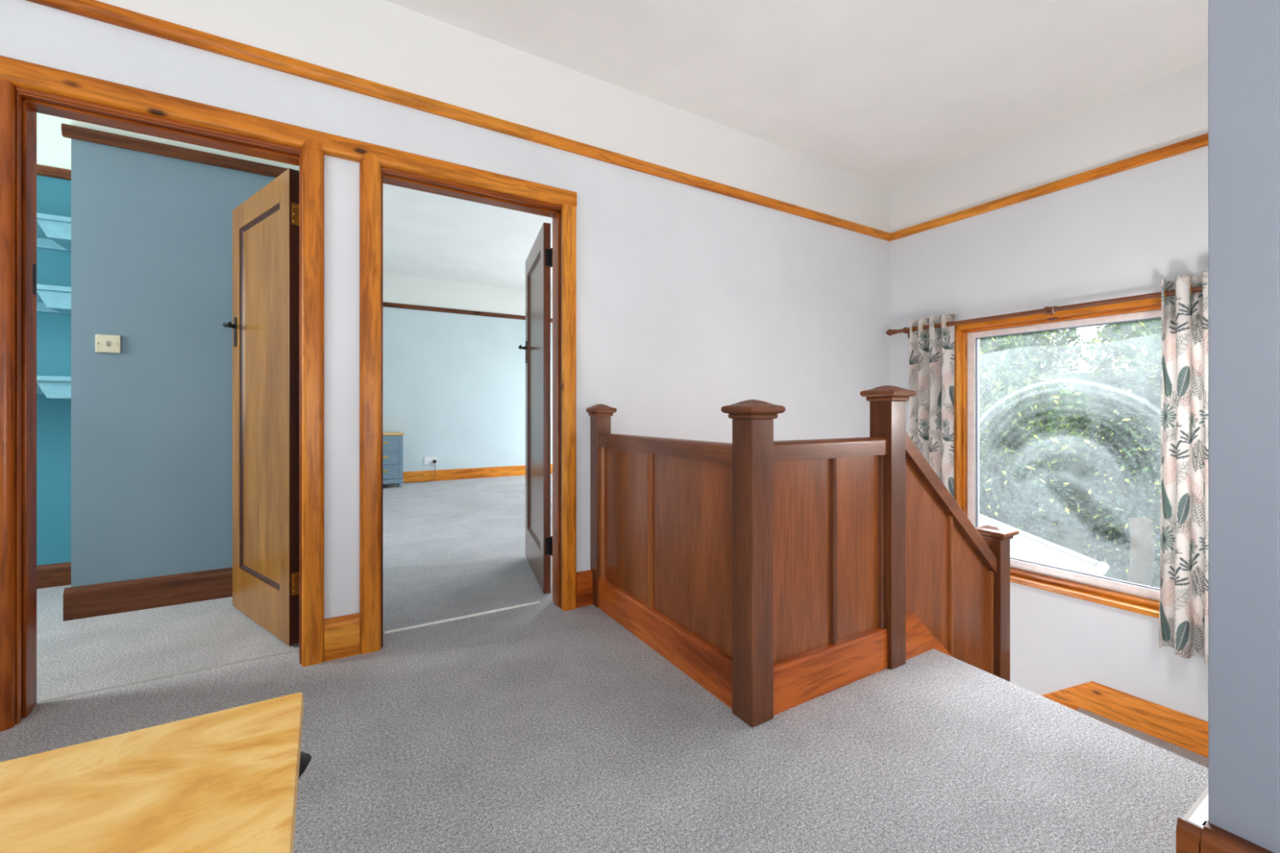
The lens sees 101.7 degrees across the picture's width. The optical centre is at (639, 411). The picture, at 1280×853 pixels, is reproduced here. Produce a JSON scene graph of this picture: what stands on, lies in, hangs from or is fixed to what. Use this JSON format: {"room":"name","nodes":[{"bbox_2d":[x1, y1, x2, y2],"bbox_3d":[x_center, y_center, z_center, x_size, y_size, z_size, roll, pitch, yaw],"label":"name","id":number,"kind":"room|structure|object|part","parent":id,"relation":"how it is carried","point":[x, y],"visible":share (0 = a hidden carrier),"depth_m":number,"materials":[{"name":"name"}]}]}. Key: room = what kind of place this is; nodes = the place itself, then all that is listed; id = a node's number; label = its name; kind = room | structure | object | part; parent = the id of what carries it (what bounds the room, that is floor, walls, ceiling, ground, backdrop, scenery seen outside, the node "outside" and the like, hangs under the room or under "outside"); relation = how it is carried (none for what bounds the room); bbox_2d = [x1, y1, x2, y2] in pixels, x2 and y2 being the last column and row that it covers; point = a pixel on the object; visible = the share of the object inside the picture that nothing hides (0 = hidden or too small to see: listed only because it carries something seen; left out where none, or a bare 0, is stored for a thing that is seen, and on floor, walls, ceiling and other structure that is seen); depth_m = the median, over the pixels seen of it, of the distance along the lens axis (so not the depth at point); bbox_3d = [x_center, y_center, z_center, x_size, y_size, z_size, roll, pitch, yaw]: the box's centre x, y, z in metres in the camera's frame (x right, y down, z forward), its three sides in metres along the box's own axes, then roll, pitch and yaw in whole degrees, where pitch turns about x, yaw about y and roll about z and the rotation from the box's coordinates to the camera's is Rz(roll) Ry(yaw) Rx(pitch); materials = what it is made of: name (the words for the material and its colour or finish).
{"room":"stair landing","nodes":[
{"label":"stair landing","id":0,"kind":"room"},
{"bbox_2d":[36,112,71,565],"bbox_3d":[-3.907,-0.450,2.614,1.925,2.860,0.100,0,0,-31],"label":"wall","id":1,"kind":"structure","parent":0,"point":[53,149],"depth_m":2.92,"materials":[{"name":"teal paint"}]},
{"bbox_2d":[36,213,71,251],"bbox_3d":[-3.446,-0.935,2.577,1.174,0.111,0.440,0,0,-31],"label":"wall shelf","id":2,"kind":"object","parent":1,"relation":"attached to","point":[53,232],"visible":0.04,"depth_m":2.65,"materials":[{"name":"blue wood"}]},
{"bbox_2d":[36,284,71,315],"bbox_3d":[-3.446,-0.581,2.577,1.174,0.111,0.440,0,0,-31],"label":"wall shelf","id":3,"kind":"object","parent":1,"relation":"attached to","point":[50,298],"visible":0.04,"depth_m":2.65,"materials":[{"name":"blue wood"}]},
{"bbox_2d":[36,562,71,589],"bbox_3d":[-3.854,0.917,2.575,1.875,0.125,0.022,0,0,-31],"label":"baseboard","id":4,"kind":"structure","parent":1,"relation":"attached to","point":[56,575],"depth_m":2.91,"materials":[{"name":"brown wood"}]},
{"bbox_2d":[36,375,71,399],"bbox_3d":[-3.446,-0.123,2.577,1.174,0.111,0.440,0,0,-31],"label":"wall shelf","id":5,"kind":"object","parent":1,"relation":"attached to","point":[53,387],"visible":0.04,"depth_m":2.64,"materials":[{"name":"blue wood"}]},
{"bbox_2d":[36,164,71,180],"bbox_3d":[-3.853,-1.343,2.573,1.875,0.057,0.026,0,0,-31],"label":"trim","id":6,"kind":"structure","parent":1,"relation":"attached to","point":[42,170],"depth_m":2.91,"materials":[{"name":"brown wood"}]},
{"bbox_2d":[71,119,299,586],"bbox_3d":[-2.435,-0.450,3.032,1.025,2.860,0.710,0,0,-31],"label":"wall","id":7,"kind":"structure","parent":0,"point":[152,234],"depth_m":2.61,"materials":[{"name":"blue paint"}]},
{"bbox_2d":[95,333,120,353],"bbox_3d":[-2.577,-0.329,2.523,0.088,0.086,0.012,0,0,-31],"label":"light switch","id":8,"kind":"object","parent":7,"relation":"attached to","point":[104,343],"visible":1,"depth_m":2.52,"materials":[{"name":"beige plastic"}]},
{"bbox_2d":[62,567,232,621],"bbox_3d":[-2.254,0.905,2.714,1.045,0.150,0.022,0,0,-31],"label":"baseboard","id":9,"kind":"structure","parent":7,"relation":"attached to","point":[83,602],"depth_m":2.58,"materials":[{"name":"brown wood"}]},
{"bbox_2d":[61,123,299,177],"bbox_3d":[-2.255,-1.322,2.711,1.050,0.060,0.026,0,0,-31],"label":"trim","id":10,"kind":"structure","parent":7,"relation":"attached to","point":[72,131],"depth_m":2.62,"materials":[{"name":"brown wood"}]},
{"bbox_2d":[0,0,889,618],"bbox_3d":[-0.432,0.845,2.638,5.794,5.530,0.130,0,0,-31],"label":"wall","id":11,"kind":"structure","parent":0,"point":[692,303],"depth_m":2.70,"materials":[{"name":"paint"}]},
{"bbox_2d":[0,78,16,731],"bbox_3d":[-1.982,-0.020,1.602,0.079,2.000,0.036,0,0,-31],"label":"trim","id":12,"kind":"structure","parent":11,"relation":"attached to","point":[7,89],"depth_m":1.60,"materials":[{"name":"brown wood"}]},
{"bbox_2d":[32,263,35,294],"bbox_3d":[-2.008,-0.440,1.724,0.004,0.100,0.036,0,0,-31],"label":"latch plate","id":13,"kind":"object","parent":11,"relation":"attached to","point":[33,264],"visible":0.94,"depth_m":1.73,"materials":[{"name":"black metal"}]},
{"bbox_2d":[15,85,301,724],"bbox_3d":[-1.667,-0.020,1.883,0.798,2.000,0.142,0,0,-31],"label":"trim","id":14,"kind":"structure","parent":11,"relation":"attached to","point":[29,102],"depth_m":1.69,"materials":[{"name":"brown wood"}]},
{"bbox_2d":[39,648,299,702],"bbox_3d":[-1.709,0.980,1.950,0.740,0.005,0.012,0,0,-31],"label":"trim","id":15,"kind":"structure","parent":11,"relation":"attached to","point":[295,651],"depth_m":1.92,"materials":[{"name":"silver metal"}]},
{"bbox_2d":[222,168,299,646],"bbox_3d":[-1.716,-0.018,2.378,0.776,1.973,0.154,0,0,38],"label":"door","id":16,"kind":"structure","parent":11,"relation":"in","point":[265,326],"depth_m":2.33,"materials":[{"name":"brown wood"}]},
{"bbox_3d":[-1.977,-0.393,2.519,0.118,0.145,0.058,0,0,38],"label":"handle","id":17,"kind":"part","parent":16,"relation":"part of","materials":[{"name":"black metal"}]},
{"bbox_3d":[-1.729,-0.064,2.389,0.532,1.653,0.032,0,0,38],"label":"panel moulding","id":18,"kind":"part","parent":16,"relation":"part of","materials":[{"name":"brown wood"}]},
{"bbox_3d":[-1.729,-0.064,2.389,0.540,1.661,0.012,0,0,38],"label":"panel","id":19,"kind":"part","parent":16,"relation":"part of","materials":[{"name":"brown wood"}]},
{"bbox_2d":[0,55,577,206],"bbox_3d":[-1.595,-1.059,1.839,2.976,0.082,0.032,0,0,-31],"label":"trim","id":20,"kind":"structure","parent":11,"relation":"attached to","point":[24,74],"depth_m":1.91,"materials":[{"name":"brown wood"}]},
{"bbox_2d":[301,139,324,666],"bbox_3d":[-1.274,-0.036,2.030,0.075,2.032,0.037,0,0,-31],"label":"trim","id":21,"kind":"structure","parent":11,"relation":"attached to","point":[312,152],"depth_m":2.01,"materials":[{"name":"brown wood"}]},
{"bbox_2d":[324,613,359,662],"bbox_3d":[-1.192,0.901,2.084,0.123,0.158,0.030,0,0,-31],"label":"baseboard","id":22,"kind":"structure","parent":11,"relation":"attached to","point":[341,633],"depth_m":2.07,"materials":[{"name":"brown wood"}]},
{"bbox_2d":[359,152,381,653],"bbox_3d":[-1.104,-0.036,2.133,0.078,2.032,0.037,0,0,-31],"label":"trim","id":23,"kind":"structure","parent":11,"relation":"attached to","point":[370,166],"depth_m":2.12,"materials":[{"name":"brown wood"}]},
{"bbox_2d":[26,0,892,241],"bbox_3d":[-0.477,-1.330,2.519,5.594,0.058,0.026,0,0,-31],"label":"trim","id":24,"kind":"structure","parent":11,"relation":"attached to","point":[92,9],"depth_m":2.17,"materials":[{"name":"brown wood"}]},
{"bbox_2d":[381,166,561,647],"bbox_3d":[-0.763,-0.020,2.430,0.856,2.000,0.142,0,0,-31],"label":"trim","id":25,"kind":"structure","parent":11,"relation":"attached to","point":[391,176],"depth_m":2.58,"materials":[{"name":"brown wood"}]},
{"bbox_2d":[518,222,552,594],"bbox_3d":[-0.617,-0.018,3.117,0.154,1.973,0.802,0,0,-19],"label":"door","id":26,"kind":"structure","parent":11,"relation":"in","point":[539,262],"depth_m":2.96,"materials":[{"name":"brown wood"}]},
{"bbox_3d":[-0.764,-0.393,3.389,0.058,0.145,0.118,0,0,-19],"label":"handle","id":27,"kind":"part","parent":26,"relation":"part of","materials":[{"name":"black metal"}]},
{"bbox_3d":[-0.622,-0.064,3.133,0.032,1.653,0.558,0,0,-19],"label":"panel moulding","id":28,"kind":"part","parent":26,"relation":"part of","materials":[{"name":"brown wood"}]},
{"bbox_3d":[-0.622,-0.064,3.133,0.012,1.661,0.566,0,0,-19],"label":"panel","id":29,"kind":"part","parent":26,"relation":"part of","materials":[{"name":"brown wood"}]},
{"bbox_2d":[560,204,576,610],"bbox_3d":[-0.352,-0.020,2.589,0.073,2.000,0.036,0,0,-31],"label":"trim","id":30,"kind":"structure","parent":11,"relation":"attached to","point":[568,268],"depth_m":2.57,"materials":[{"name":"brown wood"}]},
{"bbox_2d":[576,569,592,608],"bbox_3d":[-0.284,0.895,2.634,0.090,0.170,0.030,0,0,-31],"label":"baseboard","id":31,"kind":"structure","parent":11,"relation":"attached to","point":[584,578],"depth_m":2.62,"materials":[{"name":"brown wood"}]},
{"bbox_2d":[382,272,552,471],"bbox_3d":[-1.946,-0.520,8.040,4.800,3.000,0.130,0,0,-31],"label":"wall","id":32,"kind":"structure","parent":0,"point":[454,384],"depth_m":7.53,"materials":[{"name":"blue paint"}]},
{"bbox_2d":[404,459,436,483],"bbox_3d":[-3.045,0.829,7.232,0.424,0.298,0.064,0,0,-34],"label":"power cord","id":33,"kind":"object","parent":32,"relation":"attached to","point":[434,461],"visible":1,"depth_m":7.32,"materials":[{"name":"black plastic"}]},
{"bbox_2d":[424,457,436,464],"bbox_3d":[-2.951,0.693,7.344,0.170,0.105,0.018,0,0,-31],"label":"wall socket","id":34,"kind":"object","parent":32,"relation":"attached to","point":[428,460],"visible":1,"depth_m":7.33,"materials":[{"name":"white plastic"}]},
{"bbox_2d":[382,302,552,322],"bbox_3d":[-1.970,-1.451,7.934,4.650,0.062,0.026,0,0,-31],"label":"trim","id":35,"kind":"structure","parent":32,"relation":"attached to","point":[384,304],"depth_m":7.49,"materials":[{"name":"brown wood"}]},
{"bbox_2d":[403,463,552,483],"bbox_3d":[-1.971,0.905,7.936,4.650,0.150,0.022,0,0,-31],"label":"baseboard","id":36,"kind":"structure","parent":32,"relation":"attached to","point":[504,471],"depth_m":7.57,"materials":[{"name":"brown wood"}]},
{"bbox_2d":[382,183,552,293],"bbox_3d":[-0.623,-1.950,5.758,4.900,0.140,5.405,0,0,-31],"label":"ceiling","id":37,"kind":"structure","parent":0,"point":[428,235],"depth_m":5.64,"materials":[{"name":"paint"}]},
{"bbox_2d":[0,473,1208,852],"bbox_3d":[-0.797,1.105,3.054,7.700,0.250,9.850,0,0,-31],"label":"floor","id":38,"kind":"structure","parent":0,"point":[542,727],"depth_m":1.59,"materials":[{"name":"grey carpet"}]},
{"bbox_2d":[0,692,311,852],"bbox_3d":[-0.401,0.630,0.201,0.458,0.700,0.490,0,0,-31],"label":"dresser","id":39,"kind":"object","parent":38,"relation":"on","point":[227,780],"visible":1,"depth_m":0.39,"materials":[{"name":"beige wood"}]},
{"bbox_3d":[-0.314,0.323,0.475,0.024,0.026,0.080,0,0,-31],"label":"cup handle","id":40,"kind":"part","parent":39,"relation":"part of","materials":[{"name":"black metal"}]},
{"bbox_2d":[382,431,404,487],"bbox_3d":[-3.364,0.630,6.799,0.474,0.700,0.456,0,0,-31],"label":"dresser","id":41,"kind":"object","parent":38,"relation":"on","point":[393,442],"visible":0.53,"depth_m":6.68,"materials":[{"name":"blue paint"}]},
{"bbox_3d":[-3.260,0.406,6.629,0.394,0.171,0.022,0,0,-31],"label":"drawer","id":42,"kind":"part","parent":41,"relation":"part of","materials":[{"name":"grey paint"}]},
{"bbox_3d":[-3.260,0.589,6.629,0.394,0.171,0.022,0,0,-31],"label":"drawer","id":43,"kind":"part","parent":41,"relation":"part of","materials":[{"name":"grey paint"}]},
{"bbox_3d":[-3.260,0.771,6.629,0.394,0.171,0.022,0,0,-31],"label":"drawer","id":44,"kind":"part","parent":41,"relation":"part of","materials":[{"name":"grey paint"}]},
{"bbox_2d":[384,600,540,634],"bbox_3d":[-0.822,0.978,2.488,0.716,0.008,0.018,0,0,-31],"label":"trim","id":45,"kind":"structure","parent":38,"relation":"on","point":[538,602],"depth_m":2.46,"materials":[{"name":"silver metal"}]},
{"bbox_2d":[586,385,1018,727],"bbox_3d":[0.733,0.913,2.552,1.686,2.033,1.264,0,0,-31],"label":"balustrade","id":46,"kind":"object","parent":38,"relation":"on","point":[777,576],"visible":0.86,"depth_m":1.96,"materials":[{"name":"brown wood"}]},
{"bbox_3d":[-0.201,0.501,2.654,0.080,0.958,0.080,0,0,-31],"label":"newel post","id":47,"kind":"part","parent":46,"relation":"part of","materials":[{"name":"brown wood"}]},
{"bbox_3d":[-0.064,0.501,2.416,0.016,0.658,0.469,0,0,-30],"label":"panel","id":48,"kind":"part","parent":46,"relation":"part of","materials":[{"name":"brown wood"}]},
{"bbox_3d":[0.079,0.141,2.167,0.068,0.066,1.042,0,0,-30],"label":"handrail","id":49,"kind":"part","parent":46,"relation":"part of","materials":[{"name":"brown wood"}]},
{"bbox_3d":[0.079,0.904,2.167,0.064,0.152,1.042,0,0,-30],"label":"board","id":50,"kind":"part","parent":46,"relation":"part of","materials":[{"name":"brown wood"}]},
{"bbox_3d":[0.196,0.501,1.964,0.016,0.658,0.573,0,0,-30],"label":"panel","id":51,"kind":"part","parent":46,"relation":"part of","materials":[{"name":"brown wood"}]},
{"bbox_3d":[0.363,0.501,1.675,0.094,0.958,0.094,0,0,-31],"label":"newel post","id":52,"kind":"part","parent":46,"relation":"part of","materials":[{"name":"brown wood"}]},
{"bbox_3d":[0.543,0.496,1.784,0.328,0.668,0.016,0,0,-31],"label":"panel","id":53,"kind":"part","parent":46,"relation":"part of","materials":[{"name":"brown wood"}]},
{"bbox_3d":[0.666,0.904,1.859,0.615,0.152,0.064,0,0,-31],"label":"board","id":54,"kind":"part","parent":46,"relation":"part of","materials":[{"name":"brown wood"}]},
{"bbox_3d":[0.666,0.131,1.859,0.615,0.066,0.068,0,0,-31],"label":"handrail","id":55,"kind":"part","parent":46,"relation":"part of","materials":[{"name":"brown wood"}]},
{"bbox_3d":[0.806,0.496,1.944,0.287,0.668,0.016,0,0,-31],"label":"panel","id":56,"kind":"part","parent":46,"relation":"part of","materials":[{"name":"brown wood"}]},
{"bbox_3d":[0.970,0.619,2.041,0.094,1.322,0.094,0,0,-31],"label":"newel post","id":57,"kind":"part","parent":46,"relation":"part of","materials":[{"name":"brown wood"}]},
{"bbox_3d":[1.174,0.616,2.166,0.384,0.997,0.016,0,0,-31],"label":"panel","id":58,"kind":"part","parent":46,"relation":"part of","materials":[{"name":"brown wood"}]},
{"bbox_3d":[1.325,0.400,2.258,0.739,0.704,0.068,0,0,-31],"label":"handrail","id":59,"kind":"part","parent":46,"relation":"part of","materials":[{"name":"brown wood"}]},
{"bbox_3d":[1.490,0.927,2.358,0.355,0.973,0.016,0,0,-31],"label":"panel","id":60,"kind":"part","parent":46,"relation":"part of","materials":[{"name":"brown wood"}]},
{"bbox_3d":[1.683,1.264,2.472,0.094,1.332,0.094,0,0,-31],"label":"newel post","id":61,"kind":"part","parent":46,"relation":"part of","materials":[{"name":"brown wood"}]},
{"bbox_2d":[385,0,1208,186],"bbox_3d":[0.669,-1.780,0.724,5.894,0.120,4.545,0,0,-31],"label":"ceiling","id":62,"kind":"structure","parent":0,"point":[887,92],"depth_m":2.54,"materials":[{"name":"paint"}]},
{"bbox_2d":[889,59,1208,721],"bbox_3d":[2.576,0.845,3.089,0.220,5.530,2.215,0,0,-31],"label":"wall","id":63,"kind":"structure","parent":0,"point":[1117,235],"depth_m":3.01,"materials":[{"name":"paint"}]},
{"bbox_2d":[885,285,1202,337],"bbox_3d":[2.403,-0.582,3.063,0.104,0.080,2.030,0,0,-31],"label":"pole","id":64,"kind":"object","parent":63,"relation":"attached to","point":[1046,310],"visible":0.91,"depth_m":3.03,"materials":[{"name":"brown wood"}]},
{"bbox_2d":[908,314,955,497],"bbox_3d":[2.023,0.293,3.638,0.094,1.906,0.307,0,0,-31],"label":"curtain","id":65,"kind":"object","parent":64,"relation":"hanging from","point":[931,350],"visible":0.54,"depth_m":3.60,"materials":[{"name":"fabric"}]},
{"bbox_2d":[1158,270,1208,665],"bbox_3d":[2.716,0.268,2.493,0.112,1.866,0.331,0,0,-31],"label":"curtain","id":66,"kind":"object","parent":64,"relation":"hanging from","point":[1184,522],"visible":0.53,"depth_m":2.55,"materials":[{"name":"fabric"}]},
{"bbox_2d":[890,133,1208,239],"bbox_3d":[2.451,-1.330,3.059,0.026,0.058,2.083,0,0,-31],"label":"trim","id":67,"kind":"structure","parent":63,"relation":"attached to","point":[1202,140],"depth_m":3.01,"materials":[{"name":"brown wood"}]},
{"bbox_2d":[954,297,1161,618],"bbox_3d":[2.553,0.229,3.028,0.184,1.668,1.395,0,0,-31],"label":"window","id":68,"kind":"structure","parent":63,"relation":"in","point":[1138,598],"depth_m":3.24,"materials":[{"name":"brown wood"}]},
{"bbox_3d":[2.498,0.215,2.993,0.022,1.640,1.373,0,0,-31],"label":"architrave","id":69,"kind":"part","parent":68,"relation":"part of","materials":[{"name":"brown wood"}]},
{"bbox_3d":[2.506,1.048,2.999,0.074,0.030,1.395,0,0,-31],"label":"sill","id":70,"kind":"part","parent":68,"relation":"part of","materials":[{"name":"brown wood"}]},
{"bbox_2d":[1041,680,1208,757],"bbox_3d":[2.551,1.948,2.893,0.026,0.863,1.693,0,0,-31],"label":"baseboard","id":71,"kind":"structure","parent":63,"relation":"attached to","point":[1190,733],"depth_m":2.75,"materials":[{"name":"brown wood"}]},
{"bbox_2d":[1208,0,1279,852],"bbox_3d":[2.099,0.945,1.575,2.166,5.330,0.092,0,0,-31],"label":"wall","id":72,"kind":"structure","parent":0,"point":[1244,35],"depth_m":1.01,"materials":[{"name":"grey paint"}]},
{"bbox_2d":[1182,786,1208,829],"bbox_3d":[1.363,0.905,1.205,0.580,0.150,0.035,0,0,-31],"label":"baseboard","id":73,"kind":"structure","parent":72,"relation":"attached to","point":[1197,815],"depth_m":1.08,"materials":[{"name":"white paint"}]},
{"bbox_2d":[1176,817,1273,852],"bbox_3d":[1.154,0.905,1.005,0.040,0.150,0.163,0,0,-31],"label":"baseboard","id":74,"kind":"structure","parent":72,"relation":"attached to","point":[1190,838],"depth_m":1.03,"materials":[{"name":"brown wood"}]},
{"bbox_3d":[0.962,3.685,2.170,3.894,0.150,2.315,0,0,-31],"label":"floor","id":75,"kind":"structure","parent":0,"visible":0},
{"bbox_2d":[1075,707,1208,768],"bbox_3d":[1.478,2.382,2.486,2.283,2.455,2.107,0,0,-31],"label":"staircase","id":76,"kind":"structure","parent":75,"relation":"on","point":[1199,759],"depth_m":2.66,"materials":[{"name":"grey carpet"}]},
{"label":"outside","id":77,"kind":"structure","parent":0,"visible":0},
{"bbox_2d":[979,370,1160,588],"bbox_3d":[7.941,1.540,8.316,14.000,4.720,18.000,0,0,-31],"label":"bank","id":78,"kind":"object","parent":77,"point":[1095,388],"visible":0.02,"depth_m":9.04,"materials":[{"name":"green plant"}]},
{"bbox_2d":[979,462,1080,542],"bbox_3d":[4.530,1.706,6.839,1.662,2.169,1.920,0,0,-31],"label":"shrub","id":79,"kind":"object","parent":78,"relation":"on","point":[991,505],"visible":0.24,"depth_m":6.40,"materials":[{"name":"green plant"}]},
{"bbox_2d":[1014,331,1054,368],"bbox_3d":[7.428,-1.556,11.957,3.735,3.598,3.489,0,0,-40],"label":"bush","id":80,"kind":"object","parent":78,"relation":"on","point":[1033,347],"visible":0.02,"depth_m":10.61,"materials":[{"name":"green plant"}]},
{"bbox_2d":[979,327,1100,515],"bbox_3d":[5.594,-0.176,8.264,2.406,4.168,3.316,0,0,35],"label":"leafy tree","id":81,"kind":"object","parent":78,"relation":"on","point":[1004,388],"visible":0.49,"depth_m":7.36,"materials":[{"name":"green plant"}]},
{"bbox_3d":[5.605,0.341,8.263,0.871,3.132,1.632,0,0,36],"label":"stem","id":82,"kind":"part","parent":81,"relation":"part of","materials":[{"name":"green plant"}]},
{"bbox_2d":[1073,386,1160,586],"bbox_3d":[5.758,1.091,5.999,1.038,2.775,1.541,0,0,23],"label":"shrub","id":83,"kind":"object","parent":78,"relation":"on","point":[1126,482],"visible":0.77,"depth_m":5.92,"materials":[{"name":"green plant"}]},
{"bbox_3d":[5.750,1.456,5.975,0.304,2.046,0.731,0,0,22],"label":"stem","id":84,"kind":"part","parent":83,"relation":"part of","materials":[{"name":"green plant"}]},
{"bbox_2d":[1080,319,1161,392],"bbox_3d":[9.906,-1.567,8.286,3.099,3.619,4.694,0,0,-31],"label":"bush","id":85,"kind":"object","parent":78,"relation":"on","point":[1109,331],"visible":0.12,"depth_m":9.55,"materials":[{"name":"green plant"}]},
{"bbox_2d":[1116,318,1161,395],"bbox_3d":[7.566,-0.288,6.220,2.545,3.766,2.567,0,0,-1],"label":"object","id":86,"kind":"object","parent":78,"relation":"on","point":[1148,351],"visible":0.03,"depth_m":6.83,"materials":[{"name":"white"}]},
{"bbox_2d":[1126,517,1155,586],"bbox_3d":[5.024,1.875,5.222,0.241,1.640,0.228,0,0,-31],"label":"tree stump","id":87,"kind":"object","parent":78,"relation":"on","point":[1142,550],"visible":0.36,"depth_m":5.15,"materials":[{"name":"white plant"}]},
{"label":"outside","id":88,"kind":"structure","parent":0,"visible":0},
{"bbox_2d":[979,513,1109,576],"bbox_3d":[3.016,1.240,5.244,2.648,0.380,2.955,0,0,-31],"label":"roof","id":89,"kind":"structure","parent":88,"point":[1024,545],"depth_m":4.26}
]}

